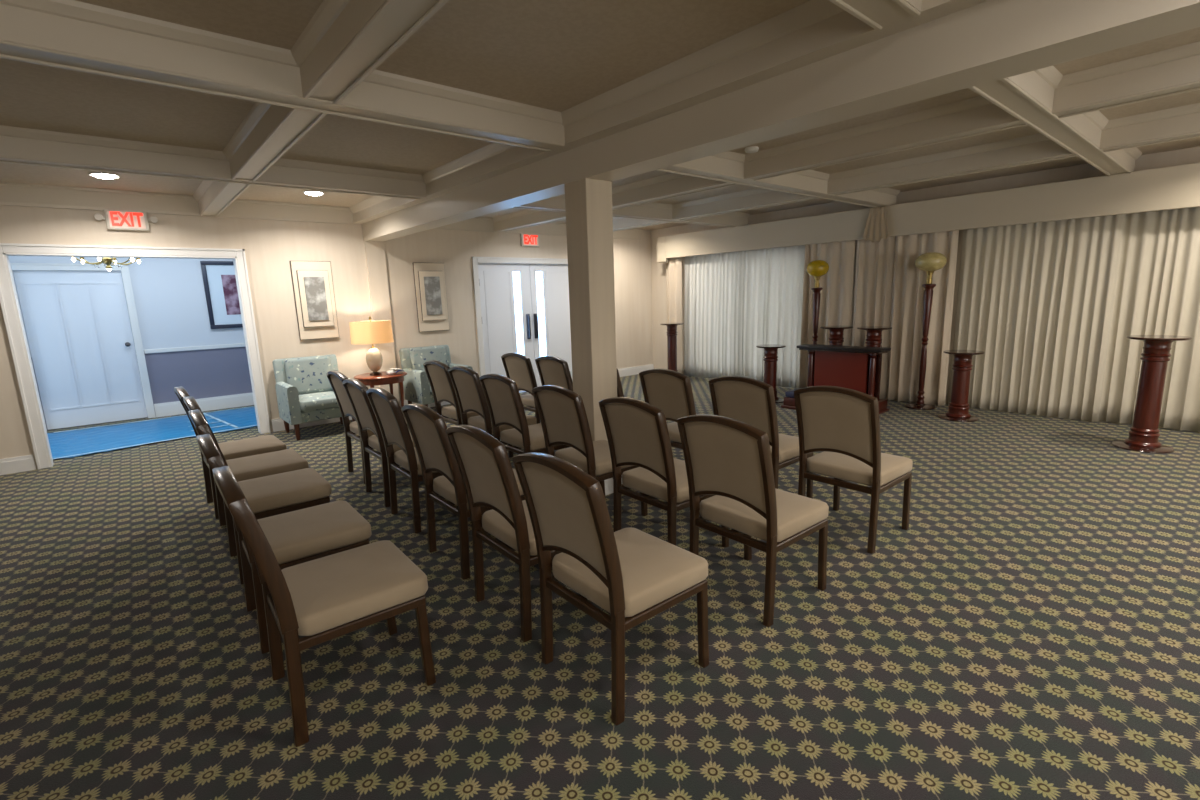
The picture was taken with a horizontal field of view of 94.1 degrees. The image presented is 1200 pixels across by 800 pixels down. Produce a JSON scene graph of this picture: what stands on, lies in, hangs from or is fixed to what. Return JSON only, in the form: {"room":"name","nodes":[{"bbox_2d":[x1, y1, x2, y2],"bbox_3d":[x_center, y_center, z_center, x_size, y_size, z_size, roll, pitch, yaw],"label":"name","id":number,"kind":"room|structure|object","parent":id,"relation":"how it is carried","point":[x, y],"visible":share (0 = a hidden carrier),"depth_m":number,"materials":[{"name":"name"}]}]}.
{"room":"funeral home chapel","nodes":[
{"label":"funeral home chapel","id":0,"kind":"room"},
{"bbox_2d":[8,256,252,430],"bbox_3d":[-6.341,-1.054,7.718,5.300,2.620,0.120,-11,14,-39],"label":"wall","id":1,"kind":"structure","parent":0,"point":[169,293],"depth_m":7.95,"materials":[{"name":"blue paint"}]},
{"bbox_2d":[13,271,146,429],"bbox_3d":[-6.775,-0.670,7.347,1.012,2.003,0.102,-11,14,-39],"label":"door","id":2,"kind":"structure","parent":1,"relation":"in","point":[77,323],"depth_m":7.33,"materials":[{"name":"white paint"}]},
{"bbox_2d":[10,263,155,430],"bbox_3d":[-6.753,-0.704,7.313,1.190,2.105,0.031,-11,14,-39],"label":"door frame","id":3,"kind":"structure","parent":1,"relation":"attached to","point":[124,270],"depth_m":7.53,"materials":[{"name":"white paint"}]},
{"bbox_2d":[144,343,245,353],"bbox_3d":[-6.283,-0.670,7.734,5.300,0.055,0.021,-11,14,-39],"label":"chair rail","id":4,"kind":"object","parent":1,"relation":"attached to","point":[147,351],"visible":0.32,"depth_m":8.07,"materials":[{"name":"white paint"}]},
{"bbox_2d":[154,393,253,416],"bbox_3d":[-6.257,0.148,7.887,5.300,0.190,0.018,-11,14,-39],"label":"baseboard","id":5,"kind":"structure","parent":1,"relation":"attached to","point":[237,400],"depth_m":8.29,"materials":[{"name":"white paint"}]},
{"bbox_2d":[200,261,242,328],"bbox_3d":[-5.421,-1.569,8.330,0.760,0.970,0.035,-11,14,-39],"label":"framed picture","id":6,"kind":"object","parent":1,"relation":"attached to","point":[219,279],"visible":0.57,"depth_m":8.21,"materials":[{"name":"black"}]},
{"bbox_2d":[221,275,240,314],"bbox_3d":[-5.421,-1.569,8.329,0.310,0.580,0.002,-11,14,-39],"label":"print","id":7,"kind":"object","parent":6,"relation":"attached to","point":[229,293],"depth_m":8.28},
{"bbox_2d":[0,205,652,468],"bbox_3d":[-2.987,-1.168,7.388,10.680,2.750,0.175,-11,14,-39],"label":"wall","id":8,"kind":"structure","parent":0,"point":[270,246],"depth_m":7.07,"materials":[{"name":"beige paint"}]},
{"bbox_2d":[0,454,35,474],"bbox_3d":[-6.166,0.730,4.844,1.800,0.150,0.018,-11,14,-39],"label":"baseboard","id":9,"kind":"structure","parent":8,"relation":"attached to","point":[21,463],"depth_m":5.34,"materials":[{"name":"white paint"}]},
{"bbox_2d":[94,209,157,230],"bbox_3d":[-4.767,-1.810,5.632,0.498,0.190,0.057,-11,14,-39],"label":"exit sign","id":10,"kind":"object","parent":8,"relation":"attached to","point":[115,219],"visible":1,"depth_m":5.61,"materials":[{"name":"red plastic"}]},
{"bbox_2d":[0,243,270,469],"bbox_3d":[-4.792,-0.524,5.931,1.995,2.130,0.182,-11,14,-39],"label":"door frame","id":11,"kind":"structure","parent":8,"relation":"attached to","point":[10,307],"depth_m":5.45,"materials":[{"name":"white paint"}]},
{"bbox_2d":[0,181,352,223],"bbox_3d":[-4.995,-1.941,5.387,5.030,0.192,0.100,-11,14,-39],"label":"ceiling beam","id":12,"kind":"structure","parent":8,"relation":"attached to","point":[11,193],"depth_m":5.71,"materials":[{"name":"beige paint"}]},
{"bbox_2d":[271,416,351,431],"bbox_3d":[-3.444,0.218,7.127,1.300,0.150,0.018,-11,14,-39],"label":"baseboard","id":13,"kind":"structure","parent":8,"relation":"attached to","point":[277,424],"depth_m":6.92,"materials":[{"name":"white paint"}]},
{"bbox_2d":[290,261,338,339],"bbox_3d":[-3.474,-1.217,6.833,0.452,0.942,0.078,-11,14,-39],"label":"wall art","id":14,"kind":"object","parent":8,"relation":"attached to","point":[312,281],"visible":1,"depth_m":6.80,"materials":[{"name":"beige"}]},
{"bbox_2d":[304,277,328,320],"bbox_3d":[-3.455,-1.233,6.806,0.225,0.520,0.016,-11,14,-39],"label":"print","id":15,"kind":"object","parent":14,"relation":"attached to","point":[316,294],"depth_m":6.80},
{"bbox_2d":[400,400,449,410],"bbox_3d":[-2.283,-0.001,8.100,1.240,0.150,0.018,-11,14,-39],"label":"baseboard","id":16,"kind":"structure","parent":8,"relation":"attached to","point":[405,401],"depth_m":7.99,"materials":[{"name":"white paint"}]},
{"bbox_2d":[413,262,448,331],"bbox_3d":[-2.337,-1.432,7.787,0.452,0.942,0.078,-11,14,-39],"label":"wall art","id":17,"kind":"object","parent":8,"relation":"attached to","point":[429,278],"visible":1,"depth_m":7.75,"materials":[{"name":"beige"}]},
{"bbox_2d":[424,277,441,314],"bbox_3d":[-2.317,-1.448,7.760,0.225,0.520,0.016,-11,14,-39],"label":"print","id":18,"kind":"object","parent":17,"relation":"attached to","point":[432,285],"depth_m":7.75},
{"bbox_2d":[478,263,534,391],"bbox_3d":[-1.433,-1.097,8.709,0.933,2.004,0.106,-11,14,-39],"label":"door","id":19,"kind":"structure","parent":8,"relation":"in","point":[505,289],"depth_m":8.65,"materials":[{"name":"white paint"}]},
{"bbox_2d":[472,257,567,376],"bbox_3d":[-1.094,-1.205,9.022,2.050,2.105,0.162,-11,14,-39],"label":"door frame","id":20,"kind":"structure","parent":8,"relation":"attached to","point":[475,260],"depth_m":8.38,"materials":[{"name":"white paint"}]},
{"bbox_2d":[520,233,539,246],"bbox_3d":[-1.093,-2.491,8.716,0.330,0.190,0.057,-11,14,-39],"label":"exit sign","id":21,"kind":"object","parent":8,"relation":"attached to","point":[526,240],"visible":1,"depth_m":8.69,"materials":[{"name":"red plastic"}]},
{"bbox_2d":[433,217,642,239],"bbox_3d":[-1.028,-2.688,8.713,4.710,0.192,0.100,-11,14,-39],"label":"crown molding","id":22,"kind":"structure","parent":8,"relation":"attached to","point":[483,224],"depth_m":8.69,"materials":[{"name":"beige paint"}]},
{"bbox_2d":[529,264,572,386],"bbox_3d":[-0.719,-1.231,9.307,0.936,2.004,0.106,-11,14,-39],"label":"door","id":23,"kind":"structure","parent":8,"relation":"in","point":[549,283],"depth_m":9.21,"materials":[{"name":"white paint"}]},
{"bbox_2d":[618,364,653,376],"bbox_3d":[0.401,-0.506,10.351,1.680,0.150,0.018,-11,14,-39],"label":"baseboard","id":24,"kind":"structure","parent":8,"relation":"attached to","point":[629,371],"depth_m":10.54,"materials":[{"name":"white paint"}]},
{"bbox_2d":[0,374,1199,799],"bbox_3d":[-0.056,0.755,4.325,10.800,0.100,13.980,-11,14,-39],"label":"floor","id":25,"kind":"structure","parent":0,"point":[1032,630],"depth_m":2.35,"materials":[{"name":"carpet"}]},
{"bbox_2d":[47,406,256,458],"bbox_3d":[-5.436,0.377,6.960,5.260,0.014,2.032,-11,14,-39],"label":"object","id":26,"kind":"structure","parent":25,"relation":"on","point":[70,443],"depth_m":6.88,"materials":[{"name":"blue"}]},
{"bbox_2d":[174,386,286,518],"bbox_3d":[-2.765,0.332,4.229,0.607,0.943,0.480,-11,14,-40],"label":"banquet chair","id":27,"kind":"object","parent":25,"relation":"on","point":[267,443],"visible":0.42,"depth_m":4.19,"materials":[{"name":"beige fabric"}]},
{"bbox_2d":[183,396,308,543],"bbox_3d":[-2.348,0.406,3.757,0.607,0.943,0.480,-10,14,-39],"label":"banquet chair","id":28,"kind":"object","parent":25,"relation":"on","point":[271,463],"visible":0.34,"depth_m":3.72,"materials":[{"name":"beige fabric"}]},
{"bbox_2d":[188,409,331,583],"bbox_3d":[-1.955,0.484,3.267,0.607,0.943,0.480,-10,13,-38],"label":"banquet chair","id":29,"kind":"object","parent":25,"relation":"on","point":[276,494],"visible":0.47,"depth_m":3.19,"materials":[{"name":"beige fabric"}]},
{"bbox_2d":[196,434,371,653],"bbox_3d":[-1.467,0.582,2.651,0.607,0.943,0.480,-10,13,-38],"label":"banquet chair","id":30,"kind":"object","parent":25,"relation":"on","point":[300,536],"visible":0.54,"depth_m":2.58,"materials":[{"name":"beige fabric"}]},
{"bbox_2d":[272,354,354,439],"bbox_3d":[-3.353,-0.058,6.611,0.740,0.875,0.752,-11,14,-39],"label":"armchair","id":31,"kind":"object","parent":25,"relation":"on","point":[304,391],"visible":0.76,"depth_m":6.53,"materials":[{"name":"blue fabric"}]},
{"bbox_2d":[284,356,332,394],"bbox_3d":[-3.484,-0.294,6.715,0.500,0.428,0.162,-11,14,-39],"label":"cushion","id":32,"kind":"object","parent":31,"relation":"on","point":[308,374],"depth_m":6.66,"materials":[{"name":"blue fabric"}]},
{"bbox_2d":[299,391,338,411],"bbox_3d":[-3.285,0.003,6.544,0.510,0.145,0.550,-11,14,-39],"label":"seat cushion","id":33,"kind":"object","parent":31,"relation":"on","point":[309,401],"depth_m":6.35,"materials":[{"name":"blue fabric"}]},
{"bbox_2d":[212,466,435,746],"bbox_3d":[-1.035,0.665,2.131,0.607,0.943,0.480,-10,13,-38],"label":"banquet chair","id":34,"kind":"object","parent":25,"relation":"on","point":[321,600],"visible":1,"depth_m":2.02,"materials":[{"name":"beige fabric"}]},
{"bbox_2d":[326,370,408,483],"bbox_3d":[-1.969,0.183,4.890,0.607,0.943,0.480,-10,13,-39],"label":"banquet chair","id":35,"kind":"object","parent":25,"relation":"on","point":[336,378],"visible":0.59,"depth_m":4.79,"materials":[{"name":"brown wood"}]},
{"bbox_2d":[343,378,414,506],"bbox_3d":[-1.581,0.272,4.345,0.607,0.943,0.480,-10,13,-38],"label":"banquet chair","id":36,"kind":"object","parent":25,"relation":"on","point":[355,389],"visible":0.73,"depth_m":4.15,"materials":[{"name":"brown wood"}]},
{"bbox_2d":[354,371,406,415],"bbox_3d":[-2.755,-0.028,7.099,0.630,0.601,0.630,-11,14,-39],"label":"side table","id":37,"kind":"object","parent":25,"relation":"on","point":[384,378],"visible":0.48,"depth_m":6.88,"materials":[{"name":"brown wood"}]},
{"bbox_2d":[349,316,392,374],"bbox_3d":[-2.833,-0.676,6.969,0.490,0.726,0.490,-11,14,-39],"label":"table lamp","id":38,"kind":"object","parent":37,"relation":"on","point":[361,332],"visible":1,"depth_m":6.78,"materials":[{"name":"beige ceramic"}]},
{"bbox_2d":[386,368,403,374],"bbox_3d":[-2.574,-0.358,7.018,0.206,0.067,0.168,-11,14,-39],"label":"book","id":39,"kind":"object","parent":37,"relation":"on","point":[394,371],"visible":1,"depth_m":6.96,"materials":[{"name":"white paper"}]},
{"bbox_2d":[366,387,483,533],"bbox_3d":[-1.199,0.349,3.860,0.607,0.943,0.480,-10,13,-38],"label":"banquet chair","id":40,"kind":"object","parent":25,"relation":"on","point":[394,430],"visible":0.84,"depth_m":3.64,"materials":[{"name":"beige fabric"}]},
{"bbox_2d":[399,345,472,406],"bbox_3d":[-2.208,-0.273,7.571,0.740,0.875,0.752,-11,14,-39],"label":"armchair","id":41,"kind":"object","parent":25,"relation":"on","point":[417,388],"visible":0.48,"depth_m":7.50,"materials":[{"name":"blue fabric"}]},
{"bbox_2d":[410,346,447,370],"bbox_3d":[-2.339,-0.510,7.675,0.500,0.428,0.162,-11,14,-39],"label":"cushion","id":42,"kind":"object","parent":41,"relation":"on","point":[418,355],"depth_m":7.59,"materials":[{"name":"blue fabric"}]},
{"bbox_2d":[401,403,524,579],"bbox_3d":[-0.738,0.450,3.239,0.607,0.943,0.480,-10,13,-38],"label":"banquet chair","id":43,"kind":"object","parent":25,"relation":"on","point":[427,428],"visible":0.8,"depth_m":3.04,"materials":[{"name":"beige fabric"}]},
{"bbox_2d":[423,360,506,450],"bbox_3d":[-1.311,0.058,5.446,0.607,0.943,0.480,-11,14,-39],"label":"banquet chair","id":44,"kind":"object","parent":25,"relation":"on","point":[437,373],"visible":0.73,"depth_m":5.26,"materials":[{"name":"beige fabric"}]},
{"bbox_2d":[448,366,536,456],"bbox_3d":[-0.931,0.144,4.918,0.607,0.943,0.480,-10,13,-39],"label":"banquet chair","id":45,"kind":"object","parent":25,"relation":"on","point":[468,389],"visible":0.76,"depth_m":4.72,"materials":[{"name":"beige fabric"}]},
{"bbox_2d":[446,425,561,641],"bbox_3d":[-0.331,0.542,2.671,0.607,0.943,0.480,-10,13,-38],"label":"banquet chair","id":46,"kind":"object","parent":25,"relation":"on","point":[487,474],"visible":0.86,"depth_m":2.46,"materials":[{"name":"beige fabric"}]},
{"bbox_2d":[501,353,539,423],"bbox_3d":[-0.650,-0.054,5.937,0.607,0.943,0.480,-11,14,-40],"label":"banquet chair","id":47,"kind":"object","parent":25,"relation":"on","point":[518,367],"visible":0.58,"depth_m":5.72,"materials":[{"name":"beige fabric"}]},
{"bbox_2d":[479,374,569,453],"bbox_3d":[-0.542,0.234,4.363,0.607,0.943,0.480,-10,13,-39],"label":"banquet chair","id":48,"kind":"object","parent":25,"relation":"on","point":[501,393],"visible":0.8,"depth_m":4.17,"materials":[{"name":"beige fabric"}]},
{"bbox_2d":[535,356,572,390],"bbox_3d":[-0.247,0.010,5.518,0.607,0.943,0.480,-10,13,-39],"label":"banquet chair","id":49,"kind":"object","parent":25,"relation":"on","point":[552,370],"visible":0.43,"depth_m":5.27,"materials":[{"name":"beige fabric"}]},
{"bbox_2d":[532,385,647,515],"bbox_3d":[-0.060,0.336,3.733,0.607,0.943,0.480,-10,14,-39],"label":"banquet chair","id":50,"kind":"object","parent":25,"relation":"on","point":[561,411],"visible":0.79,"depth_m":3.54,"materials":[{"name":"beige fabric"}]},
{"bbox_2d":[564,178,616,441],"bbox_3d":[-0.049,-0.417,4.147,0.240,2.270,0.240,-11,14,-39],"label":"column","id":51,"kind":"structure","parent":25,"relation":"on","point":[588,202],"depth_m":4.00,"materials":[{"name":"paint"}]},
{"bbox_2d":[604,478,621,495],"bbox_3d":[-0.015,0.624,4.340,0.280,0.150,0.278,-11,14,-39],"label":"column","id":52,"kind":"structure","parent":51,"relation":"attached to","point":[609,482],"depth_m":4.23,"materials":[{"name":"white paint"}]},
{"bbox_2d":[512,452,708,724],"bbox_3d":[0.056,0.620,2.181,0.607,0.943,0.480,-10,13,-38],"label":"banquet chair","id":53,"kind":"object","parent":25,"relation":"on","point":[635,575],"visible":1,"depth_m":2.04,"materials":[{"name":"beige fabric"}]},
{"bbox_2d":[617,369,623,396],"bbox_3d":[0.192,0.104,4.937,0.607,0.943,0.480,-11,14,-39],"label":"banquet chair","id":54,"kind":"object","parent":25,"relation":"on","point":[620,393],"visible":0.02,"depth_m":4.56,"materials":[{"name":"beige fabric"}]},
{"bbox_2d":[599,397,728,547],"bbox_3d":[0.378,0.415,3.228,0.607,0.943,0.480,-10,13,-38],"label":"banquet chair","id":55,"kind":"object","parent":25,"relation":"on","point":[637,433],"visible":0.94,"depth_m":3.04,"materials":[{"name":"beige fabric"}]},
{"bbox_2d":[639,369,695,448],"bbox_3d":[0.682,0.199,4.342,0.607,0.943,0.480,-10,14,-39],"label":"banquet chair","id":56,"kind":"object","parent":25,"relation":"on","point":[670,391],"visible":0.52,"depth_m":4.13,"materials":[{"name":"beige fabric"}]},
{"bbox_2d":[660,323,683,371],"bbox_3d":[1.247,-0.828,9.648,0.408,0.985,0.408,-11,14,-39],"label":"pedestal","id":57,"kind":"object","parent":25,"relation":"on","point":[671,332],"visible":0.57,"depth_m":9.56,"materials":[{"name":"brown wood"}]},
{"bbox_2d":[677,414,828,626],"bbox_3d":[0.750,0.497,2.725,0.607,0.943,0.480,-10,13,-38],"label":"banquet chair","id":58,"kind":"object","parent":25,"relation":"on","point":[728,459],"visible":1,"depth_m":2.56,"materials":[{"name":"beige fabric"}]},
{"bbox_2d":[708,376,813,498],"bbox_3d":[1.119,0.272,3.869,0.607,0.943,0.480,-11,14,-39],"label":"banquet chair","id":59,"kind":"object","parent":25,"relation":"on","point":[751,401],"visible":0.56,"depth_m":3.63,"materials":[{"name":"beige fabric"}]},
{"bbox_2d":[756,344,785,402],"bbox_3d":[2.308,-0.360,7.576,0.388,0.755,0.388,-11,14,-39],"label":"pedestal","id":60,"kind":"object","parent":25,"relation":"on","point":[770,357],"visible":0.66,"depth_m":7.50,"materials":[{"name":"brown wood"}]},
{"bbox_2d":[806,260,828,343],"bbox_3d":[2.950,-0.959,7.651,0.340,1.863,0.340,-11,14,-39],"label":"floor lamp","id":61,"kind":"object","parent":25,"relation":"on","point":[816,268],"visible":0.66,"depth_m":7.51,"materials":[{"name":"brown wood"}]},
{"bbox_2d":[814,276,820,287],"bbox_3d":[2.929,-1.592,7.534,0.090,0.151,0.090,-11,14,-39],"label":"socket","id":62,"kind":"object","parent":61,"relation":"attached to","point":[816,278],"depth_m":7.51,"materials":[{"name":"gold metal"}]},
{"bbox_2d":[781,344,890,413],"bbox_3d":[2.908,-0.264,6.898,0.660,0.775,1.080,-11,14,-39],"label":"kneeler","id":63,"kind":"object","parent":25,"relation":"on","point":[858,368],"visible":0.59,"depth_m":6.84,"materials":[{"name":"brown wood"}]},
{"bbox_2d":[820,326,852,345],"bbox_3d":[3.150,-0.488,7.486,0.408,0.985,0.408,-11,14,-39],"label":"pedestal","id":64,"kind":"object","parent":25,"relation":"on","point":[836,334],"visible":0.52,"depth_m":7.35,"materials":[{"name":"brown wood"}]},
{"bbox_2d":[794,386,912,553],"bbox_3d":[1.530,0.349,3.381,0.607,0.943,0.480,-11,14,-39],"label":"banquet chair","id":65,"kind":"object","parent":25,"relation":"on","point":[842,423],"visible":0.99,"depth_m":3.21,"materials":[{"name":"beige fabric"}]},
{"bbox_2d":[857,326,891,404],"bbox_3d":[3.469,-0.430,7.119,0.408,0.985,0.408,-11,14,-39],"label":"pedestal","id":66,"kind":"object","parent":25,"relation":"on","point":[874,333],"visible":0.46,"depth_m":6.98,"materials":[{"name":"brown wood"}]},
{"bbox_2d":[905,252,946,409],"bbox_3d":[3.937,-0.825,6.756,0.340,1.863,0.340,-11,14,-39],"label":"floor lamp","id":67,"kind":"object","parent":25,"relation":"on","point":[930,262],"visible":1,"depth_m":6.67,"materials":[{"name":"brown wood"}]},
{"bbox_2d":[926,271,933,283],"bbox_3d":[3.916,-1.457,6.638,0.090,0.151,0.090,-11,14,-39],"label":"socket","id":68,"kind":"object","parent":67,"relation":"attached to","point":[929,274],"depth_m":6.62,"materials":[{"name":"gold metal"}]},
{"bbox_2d":[938,350,984,421],"bbox_3d":[4.019,-0.165,6.224,0.388,0.755,0.388,-11,14,-39],"label":"pedestal","id":69,"kind":"object","parent":25,"relation":"on","point":[958,411],"visible":1,"depth_m":6.17,"materials":[{"name":"brown wood"}]},
{"bbox_2d":[1111,335,1191,453],"bbox_3d":[4.822,-0.061,4.897,0.408,0.985,0.408,-11,14,-39],"label":"pedestal","id":70,"kind":"object","parent":25,"relation":"on","point":[1144,434],"visible":1,"depth_m":4.85,"materials":[{"name":"brown wood"}]},
{"bbox_2d":[0,0,1199,229],"bbox_3d":[0.685,-1.816,2.863,10.680,0.120,11.310,-11,14,-39],"label":"ceiling","id":71,"kind":"structure","parent":0,"point":[555,55],"depth_m":3.05,"materials":[{"name":"beige paint"}]},
{"bbox_2d":[89,172,118,178],"bbox_3d":[-4.323,-1.950,4.875,0.204,0.029,0.204,-11,14,-39],"label":"recessed light","id":72,"kind":"object","parent":71,"relation":"in","point":[102,175],"visible":1,"depth_m":4.83,"materials":[{"name":"white paint"}]},
{"bbox_2d":[0,125,426,199],"bbox_3d":[-3.628,-1.693,3.812,5.030,0.192,0.244,-11,14,-39],"label":"ceiling beam","id":73,"kind":"structure","parent":71,"relation":"attached to","point":[18,145],"depth_m":4.13,"materials":[{"name":"beige paint"}]},
{"bbox_2d":[193,181,250,216],"bbox_3d":[-3.591,-1.968,5.287,0.244,0.192,2.070,-11,14,-39],"label":"ceiling beam","id":74,"kind":"structure","parent":71,"relation":"attached to","point":[212,197],"depth_m":5.26,"materials":[{"name":"beige paint"}]},
{"bbox_2d":[223,102,326,180],"bbox_3d":[-2.156,-1.708,3.634,0.244,0.192,2.020,-11,14,-39],"label":"ceiling beam","id":75,"kind":"structure","parent":71,"relation":"attached to","point":[267,132],"depth_m":3.50,"materials":[{"name":"beige paint"}]},
{"bbox_2d":[0,0,564,151],"bbox_3d":[-2.202,-1.435,2.170,5.030,0.192,0.264,-11,14,-39],"label":"ceiling beam","id":76,"kind":"structure","parent":71,"relation":"attached to","point":[73,35],"depth_m":2.51,"materials":[{"name":"beige paint"}]},
{"bbox_2d":[291,0,448,103],"bbox_3d":[-0.720,-1.448,1.981,0.244,0.192,2.030,-11,14,-39],"label":"ceiling beam","id":77,"kind":"structure","parent":71,"relation":"attached to","point":[343,42],"depth_m":2.25,"materials":[{"name":"beige paint"}]},
{"bbox_2d":[493,209,565,231],"bbox_3d":[-0.865,-2.482,7.574,0.254,0.192,2.070,-11,14,-39],"label":"ceiling beam","id":78,"kind":"structure","parent":71,"relation":"attached to","point":[526,218],"depth_m":7.65,"materials":[{"name":"beige paint"}]},
{"bbox_2d":[513,194,749,226],"bbox_3d":[0.399,-2.451,7.189,4.870,0.192,0.244,-11,14,-39],"label":"ceiling beam","id":79,"kind":"structure","parent":71,"relation":"attached to","point":[655,211],"depth_m":7.35,"materials":[{"name":"beige paint"}]},
{"bbox_2d":[613,217,668,231],"bbox_3d":[0.269,-2.695,8.524,0.264,0.192,2.070,-11,14,-39],"label":"ceiling beam","id":80,"kind":"structure","parent":71,"relation":"attached to","point":[619,223],"depth_m":8.23,"materials":[{"name":"beige paint"}]},
{"bbox_2d":[612,173,736,209],"bbox_3d":[0.571,-2.221,5.920,0.254,0.192,2.020,-11,14,-39],"label":"ceiling beam","id":81,"kind":"structure","parent":71,"relation":"attached to","point":[671,185],"depth_m":5.75,"materials":[{"name":"beige paint"}]},
{"bbox_2d":[672,188,817,220],"bbox_3d":[1.704,-2.435,6.871,0.264,0.192,2.020,-11,14,-39],"label":"ceiling beam","id":82,"kind":"structure","parent":71,"relation":"attached to","point":[755,198],"depth_m":6.83,"materials":[{"name":"beige paint"}]},
{"bbox_2d":[745,146,758,152],"bbox_3d":[1.271,-2.092,4.682,0.116,0.037,0.116,-11,14,-39],"label":"smoke detector","id":83,"kind":"object","parent":71,"relation":"attached to","point":[752,149],"visible":1,"depth_m":4.64,"materials":[{"name":"white plastic"}]},
{"bbox_2d":[349,0,1199,240],"bbox_3d":[0.656,-1.575,2.968,0.470,0.390,11.169,-11,14,-39],"label":"ceiling beam","id":84,"kind":"structure","parent":71,"relation":"attached to","point":[812,64],"depth_m":2.59,"materials":[{"name":"beige paint"}]},
{"bbox_2d":[657,151,900,207],"bbox_3d":[1.825,-2.193,5.547,4.870,0.192,0.264,-11,14,-39],"label":"ceiling beam","id":85,"kind":"structure","parent":71,"relation":"attached to","point":[728,166],"depth_m":5.41,"materials":[{"name":"beige paint"}]},
{"bbox_2d":[829,0,921,30],"bbox_3d":[-0.770,-1.175,0.520,5.030,0.192,0.244,-11,14,-39],"label":"ceiling beam","id":86,"kind":"structure","parent":71,"relation":"attached to","point":[876,14],"depth_m":2.05,"materials":[{"name":"beige paint"}]},
{"bbox_2d":[744,96,1026,180],"bbox_3d":[2.006,-1.961,4.267,0.254,0.192,2.030,-11,14,-39],"label":"ceiling beam","id":87,"kind":"structure","parent":71,"relation":"attached to","point":[975,116],"depth_m":4.07,"materials":[{"name":"beige paint"}]},
{"bbox_2d":[827,133,1076,195],"bbox_3d":[3.140,-2.174,5.218,0.264,0.192,2.030,-11,14,-39],"label":"ceiling beam","id":88,"kind":"structure","parent":71,"relation":"attached to","point":[1037,148],"depth_m":5.05,"materials":[{"name":"beige paint"}]},
{"bbox_2d":[969,66,1141,175],"bbox_3d":[3.257,-1.933,3.897,4.870,0.192,0.244,-11,14,-39],"label":"ceiling beam","id":89,"kind":"structure","parent":71,"relation":"attached to","point":[1028,97],"depth_m":3.56,"materials":[{"name":"beige paint"}]},
{"bbox_2d":[1052,41,1199,118],"bbox_3d":[3.425,-1.703,2.632,0.254,0.192,2.010,-11,14,-39],"label":"ceiling beam","id":90,"kind":"structure","parent":71,"relation":"attached to","point":[1173,71],"depth_m":3.09,"materials":[{"name":"beige paint"}]},
{"bbox_2d":[1099,103,1199,151],"bbox_3d":[4.559,-1.917,3.583,0.264,0.192,2.010,-11,14,-39],"label":"ceiling beam","id":91,"kind":"structure","parent":71,"relation":"attached to","point":[1182,122],"depth_m":4.08,"materials":[{"name":"beige paint"}]},
{"bbox_2d":[651,146,1199,431],"bbox_3d":[4.725,-1.247,6.460,0.140,2.750,11.310,-11,14,-39],"label":"wall","id":92,"kind":"structure","parent":0,"point":[1188,155],"depth_m":6.99,"materials":[{"name":"beige paint"}]},
{"bbox_2d":[657,163,1199,262],"bbox_3d":[4.276,-2.123,6.406,0.340,0.436,9.740,-11,14,-39],"label":"valance","id":93,"kind":"object","parent":92,"relation":"attached to","point":[1173,187],"visible":1,"depth_m":6.32,"materials":[{"name":"beige fabric"}]},
{"bbox_2d":[666,263,668,368],"bbox_3d":[1.248,-1.473,10.227,0.044,2.018,0.102,-11,14,-39],"label":"curtain","id":94,"kind":"object","parent":93,"relation":"hanging from","point":[666,263],"visible":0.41,"depth_m":10.15,"materials":[{"name":"beige fabric"}]},
{"bbox_2d":[668,257,682,373],"bbox_3d":[1.335,-1.520,10.001,0.080,2.188,0.347,-11,14,-39],"label":"curtain","id":95,"kind":"object","parent":93,"relation":"hanging from","point":[674,264],"visible":0.59,"depth_m":9.95,"materials":[{"name":"beige fabric"}]},
{"bbox_2d":[684,245,804,387],"bbox_3d":[2.264,-1.374,9.053,0.083,2.189,2.370,-11,14,-39],"label":"sheer curtain","id":96,"kind":"object","parent":93,"relation":"hanging from","point":[738,302],"visible":0.83,"depth_m":9.00,"materials":[{"name":"white fabric"}]},
{"bbox_2d":[799,240,854,388],"bbox_3d":[3.169,-1.183,7.865,0.116,2.188,0.736,-11,14,-39],"label":"curtain","id":97,"kind":"object","parent":93,"relation":"hanging from","point":[836,299],"visible":0.54,"depth_m":7.78,"materials":[{"name":"beige fabric"}]},
{"bbox_2d":[852,236,894,398],"bbox_3d":[3.598,-1.113,7.412,0.093,2.188,0.509,-11,14,-39],"label":"curtain","id":98,"kind":"object","parent":93,"relation":"hanging from","point":[875,260],"visible":0.59,"depth_m":7.36,"materials":[{"name":"beige fabric"}]},
{"bbox_2d":[886,230,958,405],"bbox_3d":[3.963,-1.038,6.944,0.125,2.188,0.705,-11,14,-39],"label":"curtain","id":99,"kind":"object","parent":93,"relation":"hanging from","point":[906,333],"visible":0.84,"depth_m":6.95,"materials":[{"name":"beige fabric"}]},
{"bbox_2d":[948,214,1124,421],"bbox_3d":[4.732,-0.924,6.197,0.081,2.188,1.412,-11,14,-39],"label":"curtain","id":100,"kind":"object","parent":93,"relation":"hanging from","point":[1037,298],"visible":0.9,"depth_m":6.12,"materials":[{"name":"beige fabric"}]},
{"bbox_2d":[1098,207,1199,432],"bbox_3d":[6.283,-0.664,4.524,0.085,2.188,3.367,-11,14,-39],"label":"sheer curtain","id":101,"kind":"object","parent":93,"relation":"hanging from","point":[1157,289],"visible":0.71,"depth_m":5.46,"materials":[{"name":"beige fabric"}]},
{"bbox_3d":[-5.639,-2.246,6.613,5.500,0.080,2.370,-11,14,-39],"label":"ceiling","id":102,"kind":"structure","parent":0,"visible":0},
{"bbox_2d":[72,257,140,270],"bbox_3d":[-5.740,-1.833,6.464,0.613,0.669,0.624,-11,14,-39],"label":"chandelier","id":103,"kind":"object","parent":102,"relation":"hanging from","point":[106,261],"visible":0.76,"depth_m":6.50,"materials":[{"name":"gold metal"}]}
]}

